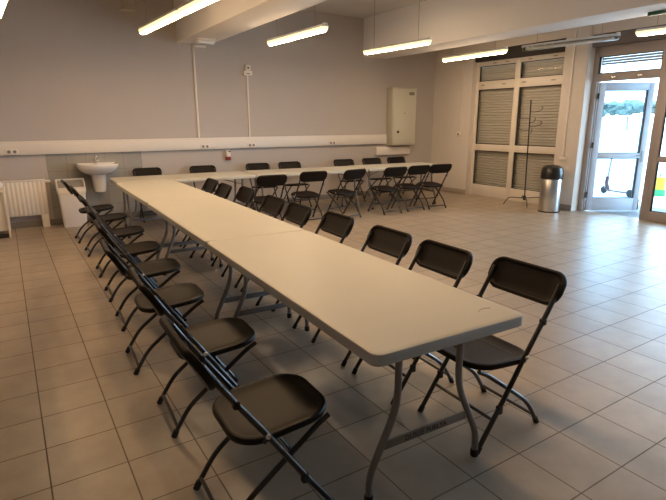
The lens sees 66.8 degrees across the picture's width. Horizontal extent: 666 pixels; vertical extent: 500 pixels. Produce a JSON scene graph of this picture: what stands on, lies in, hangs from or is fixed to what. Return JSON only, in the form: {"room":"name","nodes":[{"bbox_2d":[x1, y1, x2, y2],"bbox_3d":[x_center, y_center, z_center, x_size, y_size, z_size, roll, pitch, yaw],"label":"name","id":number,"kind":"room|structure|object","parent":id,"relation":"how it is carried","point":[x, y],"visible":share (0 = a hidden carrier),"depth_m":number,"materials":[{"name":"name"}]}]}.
{"room":"community hall","nodes":[
{"label":"community hall","id":0,"kind":"room"},
{"bbox_2d":[0,0,435,222],"bbox_3d":[-2.480,-2.544,9.204,12.700,3.780,0.200,-9,17,-31],"label":"wall","id":1,"kind":"structure","parent":0,"point":[70,69],"depth_m":9.04,"materials":[{"name":"beige paint"}]},
{"bbox_2d":[2,179,49,230],"bbox_3d":[-4.807,-0.714,7.911,0.742,0.758,0.100,-9,17,-31],"label":"radiator","id":2,"kind":"object","parent":1,"relation":"attached to","point":[23,197],"visible":0.89,"depth_m":7.87,"materials":[{"name":"white metal"}]},
{"bbox_2d":[2,179,44,182],"bbox_3d":[-4.837,-1.065,7.803,0.674,0.023,0.100,-9,17,-31],"label":"grille","id":3,"kind":"object","parent":2,"relation":"attached to","point":[32,180],"depth_m":7.82,"materials":[{"name":"metal"}]},
{"bbox_2d":[45,151,146,218],"bbox_3d":[-3.934,-1.109,8.480,1.450,1.040,0.008,-9,17,-31],"label":"backsplash","id":4,"kind":"structure","parent":1,"relation":"attached to","point":[59,166],"depth_m":8.45,"materials":[{"name":"grey tile"}]},
{"bbox_2d":[75,154,118,192],"bbox_3d":[-3.800,-1.245,8.220,0.640,0.631,0.505,-9,17,-31],"label":"basin","id":5,"kind":"object","parent":1,"relation":"attached to","point":[97,171],"visible":1,"depth_m":8.20,"materials":[{"name":"white ceramic"}]},
{"bbox_2d":[0,134,386,155],"bbox_3d":[-3.109,-1.835,8.802,10.230,0.211,0.071,-9,17,-31],"label":"cable trunking","id":6,"kind":"object","parent":1,"relation":"attached to","point":[116,145],"visible":1,"depth_m":8.93,"materials":[{"name":"beige plastic"}]},
{"bbox_2d":[5,149,18,154],"bbox_3d":[-4.881,-1.491,7.668,0.170,0.084,0.015,-9,17,-31],"label":"power socket","id":7,"kind":"object","parent":6,"relation":"attached to","point":[7,151],"visible":1,"depth_m":7.66,"materials":[{"name":"beige plastic"}]},
{"bbox_2d":[200,144,209,148],"bbox_3d":[-2.340,-1.896,9.240,0.170,0.084,0.015,-9,17,-31],"label":"power socket","id":8,"kind":"object","parent":6,"relation":"attached to","point":[203,146],"visible":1,"depth_m":9.24,"materials":[{"name":"beige plastic"}]},
{"bbox_2d":[247,143,255,146],"bbox_3d":[-1.565,-2.019,9.720,0.170,0.084,0.015,-9,17,-31],"label":"power socket","id":9,"kind":"object","parent":6,"relation":"attached to","point":[249,144],"visible":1,"depth_m":9.72,"materials":[{"name":"beige plastic"}]},
{"bbox_2d":[192,45,205,137],"bbox_3d":[-2.358,-2.832,9.076,0.250,1.590,0.022,-9,17,-31],"label":"conduit","id":10,"kind":"object","parent":1,"relation":"attached to","point":[193,46],"visible":1,"depth_m":8.98,"materials":[{"name":"beige plastic"}]},
{"bbox_2d":[10,186,429,228],"bbox_3d":[-2.637,-0.762,9.418,11.980,0.100,0.012,-9,17,-31],"label":"baseboard","id":11,"kind":"structure","parent":1,"relation":"attached to","point":[37,223],"depth_m":8.89,"materials":[{"name":"grey tile"}]},
{"bbox_2d":[225,150,230,159],"bbox_3d":[-1.984,-1.795,9.549,0.095,0.185,0.078,-9,17,-31],"label":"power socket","id":12,"kind":"object","parent":1,"relation":"attached to","point":[227,152],"visible":1,"depth_m":9.52,"materials":[{"name":"white plastic"}]},
{"bbox_2d":[243,65,251,75],"bbox_3d":[-1.595,-3.358,9.424,0.170,0.185,0.058,-9,17,-31],"label":"junction box","id":13,"kind":"object","parent":1,"relation":"attached to","point":[247,71],"visible":1,"depth_m":9.41,"materials":[{"name":"beige plastic"}]},
{"bbox_2d":[246,75,250,136],"bbox_3d":[-1.608,-2.727,9.598,0.030,1.125,0.020,-9,17,-31],"label":"conduit","id":14,"kind":"object","parent":1,"relation":"attached to","point":[246,75],"visible":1,"depth_m":9.58,"materials":[{"name":"beige plastic"}]},
{"bbox_2d":[375,146,409,154],"bbox_3d":[1.378,-2.295,11.639,0.985,0.184,0.077,-9,17,-31],"label":"box","id":15,"kind":"object","parent":1,"relation":"attached to","point":[392,150],"visible":1,"depth_m":11.60,"materials":[{"name":"beige plastic"}]},
{"bbox_2d":[386,87,417,145],"bbox_3d":[1.567,-3.025,11.477,0.710,1.255,0.244,-9,17,-31],"label":"upper cabinet","id":16,"kind":"object","parent":1,"relation":"attached to","point":[401,102],"visible":1,"depth_m":11.36,"materials":[{"name":"beige paint"}]},
{"bbox_2d":[0,189,665,499],"bbox_3d":[1.021,0.649,4.127,12.250,0.060,13.380,-9,17,-31],"label":"floor","id":17,"kind":"structure","parent":0,"point":[77,422],"depth_m":3.25,"materials":[{"name":"beige tile"}]},
{"bbox_2d":[0,188,11,238],"bbox_3d":[-5.143,-0.507,7.224,0.840,0.695,0.445,-9,17,-31],"label":"side table","id":18,"kind":"object","parent":17,"relation":"on","point":[4,218],"visible":1,"depth_m":7.27,"materials":[{"name":"wood"}]},
{"bbox_2d":[55,178,87,227],"bbox_3d":[-4.174,-0.757,8.096,0.415,0.747,0.315,-8,16,-29],"label":"bin","id":19,"kind":"object","parent":17,"relation":"on","point":[70,205],"visible":0.94,"depth_m":8.00,"materials":[{"name":"white plastic"}]},
{"bbox_2d":[60,179,113,243],"bbox_3d":[-3.440,-0.568,7.135,0.611,0.863,0.485,-9,17,-31],"label":"folding chair","id":20,"kind":"object","parent":17,"relation":"on","point":[98,208],"visible":0.59,"depth_m":7.08,"materials":[{"name":"black plastic"}]},
{"bbox_2d":[69,185,126,256],"bbox_3d":[-2.959,-0.391,6.433,0.611,0.863,0.485,-8,16,-30],"label":"folding chair","id":21,"kind":"object","parent":17,"relation":"on","point":[110,218],"visible":0.44,"depth_m":6.39,"materials":[{"name":"black plastic"}]},
{"bbox_2d":[78,195,143,277],"bbox_3d":[-2.423,-0.180,5.592,0.611,0.863,0.485,-8,16,-29],"label":"folding chair","id":22,"kind":"object","parent":17,"relation":"on","point":[121,232],"visible":0.57,"depth_m":5.56,"materials":[{"name":"black plastic"}]},
{"bbox_2d":[85,206,160,301],"bbox_3d":[-1.987,0.007,4.849,0.611,0.863,0.485,-8,16,-29],"label":"folding chair","id":23,"kind":"object","parent":17,"relation":"on","point":[143,247],"visible":0.6,"depth_m":4.84,"materials":[{"name":"black plastic"}]},
{"bbox_2d":[93,219,186,331],"bbox_3d":[-1.594,0.173,4.189,0.611,0.863,0.485,-8,16,-29],"label":"folding chair","id":24,"kind":"object","parent":17,"relation":"on","point":[152,268],"visible":0.82,"depth_m":4.15,"materials":[{"name":"black plastic"}]},
{"bbox_2d":[132,167,161,222],"bbox_3d":[-3.110,-0.959,8.676,0.485,0.863,0.611,-8,16,-30],"label":"folding chair","id":25,"kind":"object","parent":17,"relation":"on","point":[153,170],"visible":0.38,"depth_m":8.79,"materials":[{"name":"black plastic"}]},
{"bbox_2d":[99,239,207,374],"bbox_3d":[-1.221,0.347,3.497,0.611,0.863,0.485,-8,16,-29],"label":"folding chair","id":26,"kind":"object","parent":17,"relation":"on","point":[182,294],"visible":0.68,"depth_m":3.46,"materials":[{"name":"black plastic"}]},
{"bbox_2d":[116,180,217,260],"bbox_3d":[-2.200,-0.403,6.597,0.820,0.785,2.130,-9,16,-30],"label":"folding table","id":27,"kind":"object","parent":17,"relation":"on","point":[144,192],"visible":0.66,"depth_m":6.27,"materials":[{"name":"beige plastic"}]},
{"bbox_2d":[109,171,255,226],"bbox_3d":[-2.380,-0.802,8.177,2.130,0.785,0.820,-8,16,-29],"label":"folding table","id":28,"kind":"object","parent":17,"relation":"on","point":[227,176],"visible":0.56,"depth_m":7.98,"materials":[{"name":"beige plastic"}]},
{"bbox_2d":[128,267,256,438],"bbox_3d":[-0.758,0.514,2.830,0.611,0.863,0.485,-8,16,-29],"label":"folding chair","id":29,"kind":"object","parent":17,"relation":"on","point":[213,338],"visible":0.91,"depth_m":2.79,"materials":[{"name":"black plastic"}]},
{"bbox_2d":[175,178,217,246],"bbox_3d":[-1.917,-0.536,6.994,0.611,0.863,0.485,-8,16,-29],"label":"folding chair","id":30,"kind":"object","parent":17,"relation":"on","point":[210,184],"visible":0.25,"depth_m":7.02,"materials":[{"name":"black plastic"}]},
{"bbox_2d":[189,165,218,191],"bbox_3d":[-2.255,-1.070,9.107,0.485,0.863,0.611,-8,16,-29],"label":"folding chair","id":31,"kind":"object","parent":17,"relation":"on","point":[203,168],"visible":0.27,"depth_m":9.23,"materials":[{"name":"black plastic"}]},
{"bbox_2d":[183,183,231,257],"bbox_3d":[-1.612,-0.392,6.423,0.611,0.863,0.485,-8,16,-28],"label":"folding chair","id":32,"kind":"object","parent":17,"relation":"on","point":[223,190],"visible":0.27,"depth_m":6.44,"materials":[{"name":"black plastic"}]},
{"bbox_2d":[147,197,303,319],"bbox_3d":[-1.107,0.045,4.817,0.820,0.785,2.130,-8,16,-29],"label":"folding table","id":33,"kind":"object","parent":17,"relation":"on","point":[204,220],"visible":0.7,"depth_m":4.37,"materials":[{"name":"beige plastic"}]},
{"bbox_2d":[201,186,254,266],"bbox_3d":[-1.268,-0.302,6.061,0.611,0.863,0.485,-8,16,-29],"label":"folding chair","id":34,"kind":"object","parent":17,"relation":"on","point":[245,194],"visible":0.31,"depth_m":6.10,"materials":[{"name":"black plastic"}]},
{"bbox_2d":[159,316,333,499],"bbox_3d":[-0.348,0.689,2.135,0.611,0.863,0.485,-8,16,-30],"label":"folding chair","id":35,"kind":"object","parent":17,"relation":"on","point":[267,409],"visible":1,"depth_m":2.10,"materials":[{"name":"black plastic"}]},
{"bbox_2d":[221,195,284,287],"bbox_3d":[-0.847,-0.110,5.297,0.611,0.863,0.485,-8,16,-29],"label":"folding chair","id":36,"kind":"object","parent":17,"relation":"on","point":[271,204],"visible":0.3,"depth_m":5.33,"materials":[{"name":"black plastic"}]},
{"bbox_2d":[246,163,277,210],"bbox_3d":[-1.334,-1.207,9.637,0.485,0.863,0.611,-8,16,-28],"label":"folding chair","id":37,"kind":"object","parent":17,"relation":"on","point":[250,166],"visible":0.5,"depth_m":9.72,"materials":[{"name":"black plastic"}]},
{"bbox_2d":[251,174,286,218],"bbox_3d":[-1.027,-0.768,7.901,0.485,0.863,0.611,-7,16,-26],"label":"folding chair","id":38,"kind":"object","parent":17,"relation":"on","point":[281,179],"visible":0.53,"depth_m":7.62,"materials":[{"name":"black plastic"}]},
{"bbox_2d":[240,202,311,305],"bbox_3d":[-0.551,0.015,4.802,0.611,0.863,0.485,-8,16,-28],"label":"folding chair","id":39,"kind":"object","parent":17,"relation":"on","point":[297,213],"visible":0.29,"depth_m":4.82,"materials":[{"name":"black plastic"}]},
{"bbox_2d":[278,161,311,206],"bbox_3d":[-0.750,-1.290,9.958,0.485,0.863,0.611,-7,16,-27],"label":"folding chair","id":40,"kind":"object","parent":17,"relation":"on","point":[293,164],"visible":0.73,"depth_m":10.02,"materials":[{"name":"black plastic"}]},
{"bbox_2d":[243,166,367,214],"bbox_3d":[-0.479,-1.063,9.188,2.130,0.785,0.820,-7,16,-26],"label":"folding table","id":41,"kind":"object","parent":17,"relation":"on","point":[335,169],"visible":0.58,"depth_m":8.98,"materials":[{"name":"beige plastic"}]},
{"bbox_2d":[291,171,326,219],"bbox_3d":[-0.422,-0.911,8.459,0.485,0.863,0.611,-7,16,-26],"label":"folding chair","id":42,"kind":"object","parent":17,"relation":"on","point":[308,176],"visible":0.87,"depth_m":8.27,"materials":[{"name":"black plastic"}]},
{"bbox_2d":[271,211,353,328],"bbox_3d":[-0.181,0.142,4.295,0.611,0.863,0.485,-8,16,-29],"label":"folding chair","id":43,"kind":"object","parent":17,"relation":"on","point":[334,223],"visible":0.23,"depth_m":4.31,"materials":[{"name":"black plastic"}]},
{"bbox_2d":[326,168,365,217],"bbox_3d":[0.209,-0.988,8.757,0.485,0.863,0.611,-12,18,-39],"label":"folding chair","id":44,"kind":"object","parent":17,"relation":"on","point":[351,174],"visible":0.96,"depth_m":8.64,"materials":[{"name":"black plastic"}]},
{"bbox_2d":[334,159,365,202],"bbox_3d":[0.348,-1.454,10.597,0.485,0.863,0.611,-7,16,-27],"label":"folding chair","id":45,"kind":"object","parent":17,"relation":"on","point":[337,162],"visible":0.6,"depth_m":10.68,"materials":[{"name":"black plastic"}]},
{"bbox_2d":[311,225,411,366],"bbox_3d":[0.197,0.300,3.667,0.611,0.863,0.485,-8,16,-30],"label":"folding chair","id":46,"kind":"object","parent":17,"relation":"on","point":[389,241],"visible":0.32,"depth_m":3.69,"materials":[{"name":"black plastic"}]},
{"bbox_2d":[207,230,522,499],"bbox_3d":[-0.027,0.493,3.030,0.820,0.787,2.130,-8,16,-29],"label":"folding table","id":47,"kind":"object","parent":17,"relation":"on","point":[385,313],"visible":0.95,"depth_m":2.41,"materials":[{"name":"beige plastic"}]},
{"bbox_2d":[362,158,391,200],"bbox_3d":[0.965,-1.543,10.938,0.485,0.863,0.611,-7,16,-27],"label":"folding chair","id":48,"kind":"object","parent":17,"relation":"on","point":[366,161],"visible":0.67,"depth_m":11.01,"materials":[{"name":"black plastic"}]},
{"bbox_2d":[368,166,406,214],"bbox_3d":[0.984,-1.100,9.190,0.485,0.863,0.611,-8,16,-29],"label":"folding chair","id":49,"kind":"object","parent":17,"relation":"on","point":[390,171],"visible":1,"depth_m":9.07,"materials":[{"name":"black plastic"}]},
{"bbox_2d":[349,162,435,209],"bbox_3d":[1.270,-1.306,10.127,1.800,0.785,0.820,-7,16,-26],"label":"folding table","id":50,"kind":"object","parent":17,"relation":"on","point":[372,167],"visible":0.67,"depth_m":9.96,"materials":[{"name":"beige plastic"}]},
{"bbox_2d":[387,157,416,197],"bbox_3d":[1.540,-1.624,11.254,0.485,0.863,0.611,-7,16,-27],"label":"folding chair","id":51,"kind":"object","parent":17,"relation":"on","point":[390,160],"visible":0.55,"depth_m":11.33,"materials":[{"name":"black plastic"}]},
{"bbox_2d":[391,165,429,211],"bbox_3d":[1.456,-1.184,9.517,0.485,0.863,0.611,-8,16,-29],"label":"folding chair","id":52,"kind":"object","parent":17,"relation":"on","point":[416,169],"visible":0.96,"depth_m":9.39,"materials":[{"name":"black plastic"}]},
{"bbox_2d":[352,239,472,404],"bbox_3d":[0.487,0.420,3.190,0.611,0.863,0.485,-8,16,-29],"label":"folding chair","id":53,"kind":"object","parent":17,"relation":"on","point":[447,260],"visible":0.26,"depth_m":3.19,"materials":[{"name":"black plastic"}]},
{"bbox_2d":[413,164,451,208],"bbox_3d":[1.928,-1.254,9.786,0.485,0.863,0.611,-6,15,-23],"label":"folding chair","id":54,"kind":"object","parent":17,"relation":"on","point":[435,168],"visible":0.97,"depth_m":9.66,"materials":[{"name":"black plastic"}]},
{"bbox_2d":[417,256,566,454],"bbox_3d":[0.852,0.529,2.754,0.611,0.863,0.485,-8,16,-30],"label":"folding chair","id":55,"kind":"object","parent":17,"relation":"on","point":[536,283],"visible":0.84,"depth_m":2.70,"materials":[{"name":"black plastic"}]},
{"bbox_2d":[503,100,542,206],"bbox_3d":[3.823,-1.897,9.919,0.582,2.020,0.582,-10,17,-31],"label":"coat stand","id":56,"kind":"object","parent":17,"relation":"on","point":[524,197],"visible":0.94,"depth_m":9.88,"materials":[{"name":"black metal"}]},
{"bbox_2d":[538,165,563,212],"bbox_3d":[4.001,-1.135,9.275,0.392,0.858,0.392,-9,17,-31],"label":"trash bin","id":57,"kind":"object","parent":17,"relation":"on","point":[551,176],"visible":1,"depth_m":9.14,"materials":[{"name":"silver metal"}]},
{"bbox_2d":[302,0,425,17],"bbox_3d":[1.116,-3.051,3.260,12.700,0.100,13.580,-9,17,-31],"label":"ceiling","id":58,"kind":"structure","parent":0,"point":[351,8],"depth_m":9.48,"materials":[{"name":"grey paint"}]},
{"bbox_2d":[0,0,7,17],"bbox_3d":[-3.425,-2.988,5.093,0.105,0.978,1.570,-10,17,-34],"label":"pendant lamp","id":59,"kind":"object","parent":58,"relation":"hanging from","point":[3,3],"visible":1,"depth_m":5.21,"materials":[{"name":"grey"}]},
{"bbox_2d":[120,0,137,12],"bbox_3d":[-3.395,-3.791,7.333,1.022,0.500,0.244,-9,17,-31],"label":"ventilation duct","id":60,"kind":"object","parent":58,"relation":"attached to","point":[126,5],"visible":1,"depth_m":7.50,"materials":[{"name":"beige metal"}]},
{"bbox_2d":[138,0,182,34],"bbox_3d":[-2.195,-3.303,6.264,0.105,0.978,1.570,-10,17,-35],"label":"pendant lamp","id":61,"kind":"object","parent":58,"relation":"hanging from","point":[174,14],"visible":0.82,"depth_m":6.23,"materials":[{"name":"grey plastic"}]},
{"bbox_2d":[139,10,182,32],"bbox_3d":[-2.194,-2.863,6.376,0.103,0.046,1.558,-10,17,-35],"label":"diffuser","id":62,"kind":"object","parent":61,"relation":"attached to","point":[172,15],"depth_m":6.23,"materials":[{"name":"beige plastic"}]},
{"bbox_2d":[178,0,216,14],"bbox_3d":[-1.268,-2.991,5.020,0.105,0.978,1.570,-10,17,-35],"label":"pendant lamp","id":63,"kind":"object","parent":58,"relation":"hanging from","point":[190,6],"visible":1,"depth_m":5.39,"materials":[{"name":"grey plastic"}]},
{"bbox_2d":[178,0,205,12],"bbox_3d":[-1.267,-2.551,5.131,0.103,0.046,1.558,-10,17,-35],"label":"diffuser","id":64,"kind":"object","parent":63,"relation":"attached to","point":[190,6],"depth_m":5.41,"materials":[{"name":"beige plastic"}]},
{"bbox_2d":[174,0,326,44],"bbox_3d":[1.123,-2.618,3.312,0.570,0.765,13.280,-9,17,-31],"label":"beam","id":65,"kind":"structure","parent":58,"relation":"attached to","point":[219,20],"depth_m":6.98,"materials":[{"name":"white paint"}]},
{"bbox_2d":[196,37,215,44],"bbox_3d":[-2.091,-3.435,8.306,0.300,0.085,0.120,-10,17,-35],"label":"emergency light","id":66,"kind":"object","parent":65,"relation":"attached to","point":[208,41],"visible":1,"depth_m":8.26,"materials":[{"name":"beige plastic"}]},
{"bbox_2d":[267,19,327,45],"bbox_3d":[-0.531,-3.422,6.939,0.105,0.978,1.570,-10,17,-33],"label":"pendant lamp","id":67,"kind":"object","parent":58,"relation":"hanging from","point":[321,28],"visible":0.99,"depth_m":6.89,"materials":[{"name":"grey plastic"}]},
{"bbox_2d":[363,0,431,54],"bbox_3d":[1.011,-3.751,8.141,0.105,0.978,1.570,-10,17,-35],"label":"pendant lamp","id":68,"kind":"object","parent":58,"relation":"hanging from","point":[425,41],"visible":1,"depth_m":8.12,"materials":[{"name":"grey plastic"}]},
{"bbox_2d":[363,40,431,53],"bbox_3d":[1.012,-3.311,8.253,0.103,0.046,1.558,-10,17,-35],"label":"diffuser","id":69,"kind":"object","parent":68,"relation":"attached to","point":[414,43],"depth_m":8.15,"materials":[{"name":"beige plastic"}]},
{"bbox_2d":[442,43,507,61],"bbox_3d":[2.574,-4.021,9.189,0.105,0.978,1.570,-9,17,-30],"label":"pendant lamp","id":70,"kind":"object","parent":58,"relation":"hanging from","point":[503,50],"visible":0.98,"depth_m":9.17,"materials":[{"name":"grey plastic"}]},
{"bbox_2d":[442,49,507,60],"bbox_3d":[2.575,-3.580,9.300,0.103,0.046,1.558,-9,17,-30],"label":"diffuser","id":71,"kind":"object","parent":70,"relation":"attached to","point":[493,51],"depth_m":9.20,"materials":[{"name":"beige plastic"}]},
{"bbox_2d":[363,0,665,58],"bbox_3d":[4.481,-3.154,5.390,0.620,0.765,13.280,-9,17,-31],"label":"beam","id":72,"kind":"structure","parent":58,"relation":"attached to","point":[449,23],"depth_m":8.13,"materials":[{"name":"white paint"}]},
{"bbox_2d":[647,9,665,15],"bbox_3d":[4.274,-2.891,6.004,0.060,0.045,1.000,-9,17,-31],"label":"exit sign","id":73,"kind":"object","parent":72,"relation":"attached to","point":[659,12],"visible":1,"depth_m":6.31,"materials":[{"name":"teal plastic"}]},
{"bbox_2d":[521,25,620,50],"bbox_3d":[3.644,-3.653,7.747,0.105,0.978,1.570,-11,18,-36],"label":"pendant lamp","id":74,"kind":"object","parent":58,"relation":"hanging from","point":[609,37],"visible":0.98,"depth_m":7.77,"materials":[{"name":"grey"}]},
{"bbox_2d":[522,35,619,50],"bbox_3d":[3.645,-3.207,7.859,0.103,0.058,1.558,-11,18,-36],"label":"diffuser","id":75,"kind":"object","parent":74,"relation":"attached to","point":[601,38],"depth_m":7.80,"materials":[{"name":"white plastic"}]},
{"bbox_2d":[635,15,665,35],"bbox_3d":[4.697,-3.302,6.326,0.105,0.978,1.570,-11,18,-36],"label":"pendant lamp","id":76,"kind":"object","parent":58,"relation":"hanging from","point":[660,29],"visible":1,"depth_m":6.84,"materials":[{"name":"grey plastic"}]},
{"bbox_2d":[636,28,665,35],"bbox_3d":[4.698,-2.862,6.438,0.103,0.046,1.558,-11,18,-36],"label":"diffuser","id":77,"kind":"object","parent":76,"relation":"attached to","point":[645,31],"depth_m":6.86,"materials":[{"name":"beige plastic"}]},
{"bbox_2d":[430,44,477,193],"bbox_3d":[2.897,-3.230,11.729,0.420,3.720,1.180,-9,17,-31],"label":"wall","id":78,"kind":"structure","parent":0,"point":[447,148],"depth_m":11.59,"materials":[{"name":"beige paint"}]},
{"bbox_2d":[430,186,464,193],"bbox_3d":[2.716,-1.452,12.063,0.014,0.110,1.170,-9,17,-31],"label":"baseboard","id":79,"kind":"structure","parent":78,"relation":"attached to","point":[447,189],"depth_m":11.92,"materials":[{"name":"tile"}]},
{"bbox_2d":[458,59,463,131],"bbox_3d":[2.869,-3.435,11.298,0.022,1.570,0.030,-9,17,-31],"label":"conduit","id":80,"kind":"object","parent":78,"relation":"attached to","point":[462,59],"visible":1,"depth_m":11.29,"materials":[{"name":"beige paint"}]},
{"bbox_2d":[469,38,565,203],"bbox_3d":[3.778,-2.568,10.408,0.250,3.080,2.200,-9,17,-31],"label":"window","id":81,"kind":"structure","parent":78,"relation":"in","point":[506,83],"depth_m":10.43,"materials":[{"name":"beige metal"}]},
{"bbox_2d":[474,29,566,51],"bbox_3d":[3.803,-4.375,9.970,0.420,0.640,2.200,-9,17,-31],"label":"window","id":82,"kind":"structure","parent":78,"relation":"in","point":[560,34],"depth_m":9.82,"materials":[{"name":"beige paint"}]},
{"bbox_2d":[553,25,603,210],"bbox_3d":[4.497,-2.605,9.245,0.480,3.720,0.460,-9,17,-31],"label":"pillar","id":83,"kind":"structure","parent":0,"point":[584,60],"depth_m":9.10,"materials":[{"name":"beige paint"}]},
{"bbox_2d":[559,204,570,210],"bbox_3d":[4.294,-0.822,9.559,0.014,0.110,0.460,-9,17,-31],"label":"baseboard","id":84,"kind":"structure","parent":83,"relation":"attached to","point":[562,206],"depth_m":9.46,"materials":[{"name":"grey tile"}]},
{"bbox_2d":[562,27,577,156],"bbox_3d":[4.262,-3.030,9.032,0.025,2.690,0.030,-9,17,-31],"label":"conduit","id":85,"kind":"object","parent":83,"relation":"attached to","point":[576,29],"visible":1,"depth_m":9.08,"materials":[{"name":"beige plastic"}]},
{"bbox_2d":[593,14,665,34],"bbox_3d":[6.537,-3.322,5.821,0.420,0.660,7.040,-9,17,-31],"label":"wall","id":86,"kind":"structure","parent":0,"point":[644,21],"depth_m":8.15,"materials":[{"name":"beige paint"}]},
{"bbox_3d":[9.083,-0.870,2.338,0.420,3.720,2.400,-9,17,-31],"label":"wall","id":87,"kind":"structure","parent":0,"visible":0},
{"bbox_2d":[577,24,665,223],"bbox_3d":[6.500,-1.513,6.251,0.300,3.060,7.040,-9,17,-31],"label":"door frame","id":88,"kind":"structure","parent":87,"relation":"in","point":[629,44],"depth_m":8.33,"materials":[{"name":"grey metal"}]},
{"bbox_2d":[584,82,655,210],"bbox_3d":[5.158,-1.842,9.132,0.974,2.268,0.189,1,14,3],"label":"door","id":89,"kind":"structure","parent":88,"relation":"attached to","point":[591,203],"depth_m":9.13,"materials":[{"name":"white metal"},{"name":"grey painted metal"}]},
{"bbox_2d":[602,51,662,64],"bbox_3d":[4.984,-3.204,8.394,0.012,0.165,1.030,-9,17,-31],"label":"shutter","id":90,"kind":"object","parent":88,"relation":"attached to","point":[654,56],"depth_m":8.38,"materials":[{"name":"grey"}]},
{"label":"outside","id":91,"kind":"structure","parent":0,"visible":0},
{"bbox_2d":[593,128,665,208],"bbox_3d":[46.656,-14.552,63.782,130.950,0.050,180.000,-9,17,-31],"label":"ground","id":92,"kind":"structure","parent":91,"point":[621,174],"depth_m":17.85,"materials":[{"name":"white concrete"}]},
{"bbox_2d":[601,159,631,196],"bbox_3d":[6.525,-1.727,11.525,0.402,0.945,0.890,-5,15,-17],"label":"scooter","id":93,"kind":"object","parent":92,"relation":"on","point":[605,188],"visible":0.8,"depth_m":11.77,"materials":[{"name":"grey metal"}]},
{"bbox_2d":[588,205,665,217],"bbox_3d":[5.627,-0.731,9.494,1.480,0.018,1.320,-9,17,-31],"label":"trim","id":94,"kind":"structure","parent":92,"relation":"on","point":[629,213],"depth_m":9.40,"materials":[{"name":"grey metal"}]},
{"bbox_2d":[603,99,655,129],"bbox_3d":[36.754,-16.554,62.826,6.868,4.365,7.026,-9,17,-31],"label":"tree","id":95,"kind":"object","parent":92,"relation":"on","point":[627,107],"visible":0.74,"depth_m":61.53,"materials":[{"name":"teal plant"}]},
{"bbox_2d":[600,130,665,139],"bbox_3d":[22.416,-14.003,60.188,0.300,0.780,60.000,-9,17,-31],"label":"wall","id":96,"kind":"structure","parent":92,"relation":"on","point":[625,134],"depth_m":50.15,"materials":[{"name":"grey"}]},
{"bbox_2d":[654,173,665,195],"bbox_3d":[7.458,-1.507,11.533,0.280,0.512,0.340,10,18,36],"label":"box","id":97,"kind":"object","parent":92,"relation":"on","point":[660,190],"visible":0.77,"depth_m":11.40,"materials":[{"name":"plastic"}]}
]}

